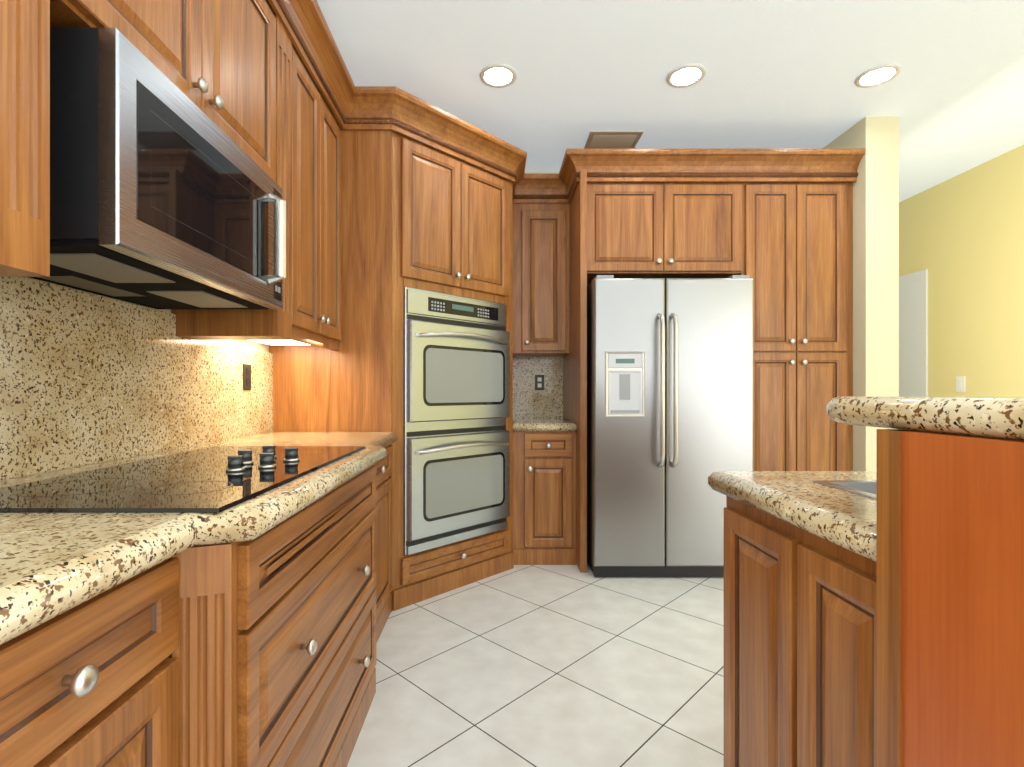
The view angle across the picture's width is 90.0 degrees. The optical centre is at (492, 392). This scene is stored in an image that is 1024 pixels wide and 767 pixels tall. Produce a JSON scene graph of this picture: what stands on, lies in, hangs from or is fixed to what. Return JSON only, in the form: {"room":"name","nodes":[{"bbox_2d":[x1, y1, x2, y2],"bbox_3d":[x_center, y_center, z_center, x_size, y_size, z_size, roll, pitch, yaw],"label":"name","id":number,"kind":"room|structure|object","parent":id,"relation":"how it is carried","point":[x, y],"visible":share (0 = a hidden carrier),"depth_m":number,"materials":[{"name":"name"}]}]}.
{"room":"kitchen","nodes":[
{"label":"kitchen","id":0,"kind":"room"},
{"bbox_2d":[0,277,268,480],"bbox_3d":[-1.195,-0.285,0.420,0.150,2.770,7.240,0,0,0],"label":"wall","id":1,"kind":"structure","parent":0,"point":[253,345],"depth_m":2.18,"materials":[{"name":"beige"}]},
{"bbox_2d":[0,277,272,479],"bbox_3d":[-1.108,-0.036,0.979,0.020,0.467,3.157,0,0,0],"label":"backsplash","id":2,"kind":"structure","parent":1,"relation":"attached to","point":[86,378],"depth_m":1.45,"materials":[{"name":"stone"}]},
{"bbox_2d":[243,364,250,389],"bbox_3d":[-1.093,-0.068,2.285,0.008,0.115,0.070,0,0,0],"label":"electrical outlet","id":3,"kind":"object","parent":2,"relation":"attached to","point":[246,376],"visible":1,"depth_m":2.27,"materials":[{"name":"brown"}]},
{"bbox_2d":[0,0,283,195],"bbox_3d":[-0.934,-1.030,1.323,0.367,0.659,0.915,0,0,0],"label":"upper cabinet","id":4,"kind":"object","parent":1,"relation":"attached to","point":[237,72],"depth_m":1.29,"materials":[{"name":"brown wood"}]},
{"bbox_2d":[30,28,285,309],"bbox_3d":[-0.882,-0.476,1.333,0.472,0.408,0.755,0,0,0],"label":"over-the-range microwave","id":5,"kind":"object","parent":4,"relation":"attached to","point":[166,192],"visible":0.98,"depth_m":1.08,"materials":[{"name":"silver metal"}]},
{"bbox_2d":[188,29,340,347],"bbox_3d":[-0.934,-0.800,2.235,0.367,1.119,0.648,0,0,0],"label":"upper cabinet","id":6,"kind":"object","parent":1,"relation":"attached to","point":[310,314],"depth_m":2.06,"materials":[{"name":"brown wood"}]},
{"bbox_2d":[268,0,359,129],"bbox_3d":[-0.705,-1.391,1.646,0.090,0.168,1.823,0,0,0],"label":"crown molding","id":7,"kind":"structure","parent":6,"relation":"attached to","point":[351,105],"depth_m":2.12,"materials":[{"name":"brown wood"}]},
{"bbox_2d":[347,563,723,766],"bbox_3d":[1.230,1.150,3.000,5.100,0.100,12.400,0,0,0],"label":"floor","id":8,"kind":"structure","parent":0,"point":[544,666],"depth_m":1.99,"materials":[{"name":"tile"}]},
{"bbox_2d":[0,536,259,766],"bbox_3d":[-0.769,0.676,0.141,0.698,0.848,1.483,0,0,0],"label":"base cabinet","id":9,"kind":"object","parent":8,"relation":"on","point":[259,651],"depth_m":0.75,"materials":[{"name":"brown wood"}]},
{"bbox_2d":[0,432,397,644],"bbox_3d":[-0.754,0.225,0.979,0.726,0.055,3.155,0,0,0],"label":"countertop","id":10,"kind":"structure","parent":9,"relation":"on","point":[52,565],"depth_m":0.75,"materials":[{"name":"stone"}]},
{"bbox_2d":[0,446,365,512],"bbox_3d":[-0.713,0.175,1.317,0.535,0.042,0.965,0,0,0],"label":"cooktop","id":11,"kind":"object","parent":10,"relation":"in","point":[216,479],"visible":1,"depth_m":1.08,"materials":[{"name":"black glass"}]},
{"bbox_2d":[260,459,383,766],"bbox_3d":[-0.769,0.676,1.369,0.698,0.848,1.100,0,0,0],"label":"base cabinet","id":12,"kind":"object","parent":8,"relation":"on","point":[322,566],"depth_m":1.27,"materials":[{"name":"brown wood"}]},
{"bbox_2d":[384,446,391,625],"bbox_3d":[-0.769,0.676,2.207,0.698,0.848,0.703,0,0,0],"label":"base cabinet","id":13,"kind":"object","parent":8,"relation":"on","point":[388,459],"depth_m":2.46,"materials":[{"name":"brown wood"}]},
{"bbox_2d":[269,273,513,611],"bbox_3d":[-0.496,0.257,2.901,1.244,1.685,0.645,0,0,0],"label":"tall cabinet","id":14,"kind":"object","parent":8,"relation":"on","point":[358,386],"depth_m":2.56,"materials":[{"name":"brown wood"}]},
{"bbox_2d":[341,129,511,272],"bbox_3d":[-0.497,-0.951,3.234,1.243,0.818,1.308,0,0,0],"label":"upper cabinet","id":15,"kind":"object","parent":14,"relation":"on","point":[416,214],"depth_m":2.66,"materials":[{"name":"brown wood"}]},
{"bbox_2d":[352,86,519,187],"bbox_3d":[-0.270,-1.391,2.829,0.780,0.168,0.718,0,0,0],"label":"crown molding","id":16,"kind":"structure","parent":15,"relation":"attached to","point":[392,108],"depth_m":2.70,"materials":[{"name":"brown wood"}]},
{"bbox_2d":[512,149,531,202],"bbox_3d":[0.169,-1.391,3.348,0.088,0.168,0.393,0,0,0],"label":"crown molding","id":17,"kind":"structure","parent":15,"relation":"attached to","point":[520,193],"depth_m":3.47,"materials":[{"name":"brown wood"}]},
{"bbox_2d":[404,287,509,554],"bbox_3d":[-0.249,0.147,2.954,0.393,1.375,0.751,0,0,45],"label":"double wall oven","id":18,"kind":"object","parent":14,"relation":"in","point":[456,415],"visible":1,"depth_m":2.81,"materials":[{"name":"grey metal"}]},
{"bbox_2d":[512,430,575,564],"bbox_3d":[0.331,0.676,3.553,0.407,0.848,0.671,0,0,0],"label":"base cabinet","id":19,"kind":"object","parent":8,"relation":"on","point":[544,501],"visible":1,"depth_m":3.25,"materials":[{"name":"brown wood"}]},
{"bbox_2d":[513,418,576,431],"bbox_3d":[0.331,0.225,3.559,0.405,0.055,0.656,0,0,0],"label":"countertop","id":20,"kind":"structure","parent":19,"relation":"on","point":[540,425],"depth_m":3.24,"materials":[{"name":"stone"}]},
{"bbox_2d":[563,169,741,572],"bbox_3d":[1.048,-0.130,3.504,1.024,2.460,0.768,0,0,0],"label":"tall cabinet","id":21,"kind":"object","parent":8,"relation":"on","point":[655,229],"visible":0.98,"depth_m":3.19,"materials":[{"name":"brown wood"}]},
{"bbox_2d":[560,148,864,187],"bbox_3d":[1.353,-1.391,3.148,1.811,0.168,0.095,0,0,0],"label":"crown molding","id":22,"kind":"structure","parent":21,"relation":"attached to","point":[601,164],"depth_m":3.16,"materials":[{"name":"brown wood"}]},
{"bbox_2d":[587,275,752,576],"bbox_3d":[1.065,0.203,3.394,0.940,1.785,0.931,0,0,0],"label":"refrigerator","id":23,"kind":"object","parent":8,"relation":"on","point":[669,396],"visible":1,"depth_m":3.00,"materials":[{"name":"grey metal"}]},
{"bbox_2d":[739,182,852,470],"bbox_3d":[1.909,-0.130,3.522,0.697,2.460,0.731,0,0,0],"label":"pantry cabinet","id":24,"kind":"object","parent":8,"relation":"on","point":[797,252],"visible":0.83,"depth_m":3.19,"materials":[{"name":"brown wood"}]},
{"bbox_2d":[724,429,1023,766],"bbox_3d":[1.185,0.576,0.795,1.290,1.048,0.990,0,0,0],"label":"base cabinet","id":25,"kind":"object","parent":8,"relation":"on","point":[906,649],"visible":0.88,"depth_m":0.69,"materials":[{"name":"brown wood"}]},
{"bbox_2d":[708,471,876,561],"bbox_3d":[1.187,0.224,1.011,1.281,0.054,0.576,0,0,0],"label":"countertop","id":26,"kind":"structure","parent":25,"relation":"on","point":[839,517],"depth_m":0.97,"materials":[{"name":"stone"}]},
{"bbox_2d":[811,480,876,499],"bbox_3d":[1.080,0.285,0.955,0.760,0.183,0.350,0,0,0],"label":"island sink","id":27,"kind":"object","parent":26,"relation":"in","point":[866,488],"visible":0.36,"depth_m":1.10,"materials":[{"name":"silver metal"}]},
{"bbox_2d":[826,396,1023,439],"bbox_3d":[1.212,0.029,0.525,1.333,0.044,0.808,0,0,0],"label":"countertop","id":28,"kind":"structure","parent":25,"relation":"on","point":[1002,417],"depth_m":0.64,"materials":[{"name":"stone"}]},
{"bbox_2d":[524,172,562,418],"bbox_3d":[0.570,-0.285,3.965,3.380,2.770,0.150,0,0,0],"label":"wall","id":29,"kind":"structure","parent":0,"point":[542,173],"depth_m":3.89,"materials":[{"name":"beige paint"}]},
{"bbox_2d":[513,356,562,417],"bbox_3d":[0.331,-0.036,3.878,0.407,0.467,0.020,0,0,0],"label":"backsplash","id":30,"kind":"structure","parent":29,"relation":"attached to","point":[529,401],"depth_m":3.87,"materials":[{"name":"stone"}]},
{"bbox_2d":[535,375,543,389],"bbox_3d":[0.355,-0.072,3.864,0.070,0.115,0.008,0,0,0],"label":"outlet","id":31,"kind":"object","parent":30,"relation":"attached to","point":[539,382],"visible":1,"depth_m":3.86,"materials":[{"name":"grey plastic"}]},
{"bbox_2d":[512,203,569,355],"bbox_3d":[0.331,-0.815,3.690,0.407,1.090,0.396,0,0,0],"label":"upper cabinet","id":32,"kind":"object","parent":29,"relation":"attached to","point":[541,274],"visible":0.98,"depth_m":3.53,"materials":[{"name":"brown wood"}]},
{"bbox_2d":[552,171,575,202],"bbox_3d":[0.491,-1.391,3.370,0.088,0.168,0.350,0,0,0],"label":"crown molding","id":33,"kind":"structure","parent":32,"relation":"attached to","point":[559,195],"depth_m":3.52,"materials":[{"name":"brown wood"}]},
{"bbox_2d":[317,0,1023,201],"bbox_3d":[1.230,-1.720,3.000,5.100,0.100,12.400,0,0,0],"label":"ceiling","id":34,"kind":"structure","parent":0,"point":[782,73],"depth_m":2.64,"materials":[{"name":"white paint"}]},
{"bbox_2d":[479,63,516,87],"bbox_3d":[0.030,-1.685,2.700,0.198,0.049,0.198,0,0,-9],"label":"recessed light","id":35,"kind":"object","parent":34,"relation":"in","point":[498,75],"depth_m":2.69,"materials":[{"name":"white paint"}]},
{"bbox_2d":[584,131,643,147],"bbox_3d":[0.795,-1.663,3.390,0.340,0.012,0.240,0,0,0],"label":"ceiling vent","id":36,"kind":"object","parent":34,"relation":"in","point":[612,139],"visible":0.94,"depth_m":3.37,"materials":[{"name":"metal"}]},
{"bbox_2d":[666,63,705,87],"bbox_3d":[1.020,-1.685,2.700,0.198,0.049,0.198,0,0,-9],"label":"recessed light","id":37,"kind":"object","parent":34,"relation":"in","point":[686,75],"depth_m":2.69,"materials":[{"name":"white paint"}]},
{"bbox_2d":[854,63,901,87],"bbox_3d":[2.030,-1.685,2.700,0.198,0.049,0.198,0,0,-45],"label":"recessed light","id":38,"kind":"object","parent":34,"relation":"in","point":[875,76],"depth_m":2.69,"materials":[{"name":"white paint"}]},
{"bbox_2d":[824,116,898,470],"bbox_3d":[2.360,-0.285,6.075,0.200,2.770,5.950,0,0,0],"label":"wall","id":39,"kind":"structure","parent":0,"point":[876,278],"depth_m":3.10,"materials":[{"name":"beige paint"}]},
{"bbox_2d":[899,144,1023,395],"bbox_3d":[3.655,-0.285,3.000,0.150,2.770,12.400,0,0,0],"label":"wall","id":40,"kind":"structure","parent":0,"point":[961,237],"depth_m":3.81,"materials":[{"name":"yellow paint"}]},
{"bbox_2d":[899,269,927,395],"bbox_3d":[3.571,0.045,4.690,0.016,2.110,0.960,0,0,0],"label":"door frame","id":41,"kind":"structure","parent":40,"relation":"attached to","point":[913,334],"depth_m":4.34,"materials":[{"name":"white paint"}]},
{"bbox_2d":[956,376,964,391],"bbox_3d":[3.575,-0.060,3.913,0.009,0.120,0.075,0,0,0],"label":"light switch","id":42,"kind":"object","parent":40,"relation":"attached to","point":[960,383],"visible":1,"depth_m":3.91,"materials":[{"name":"white plastic"}]}
]}

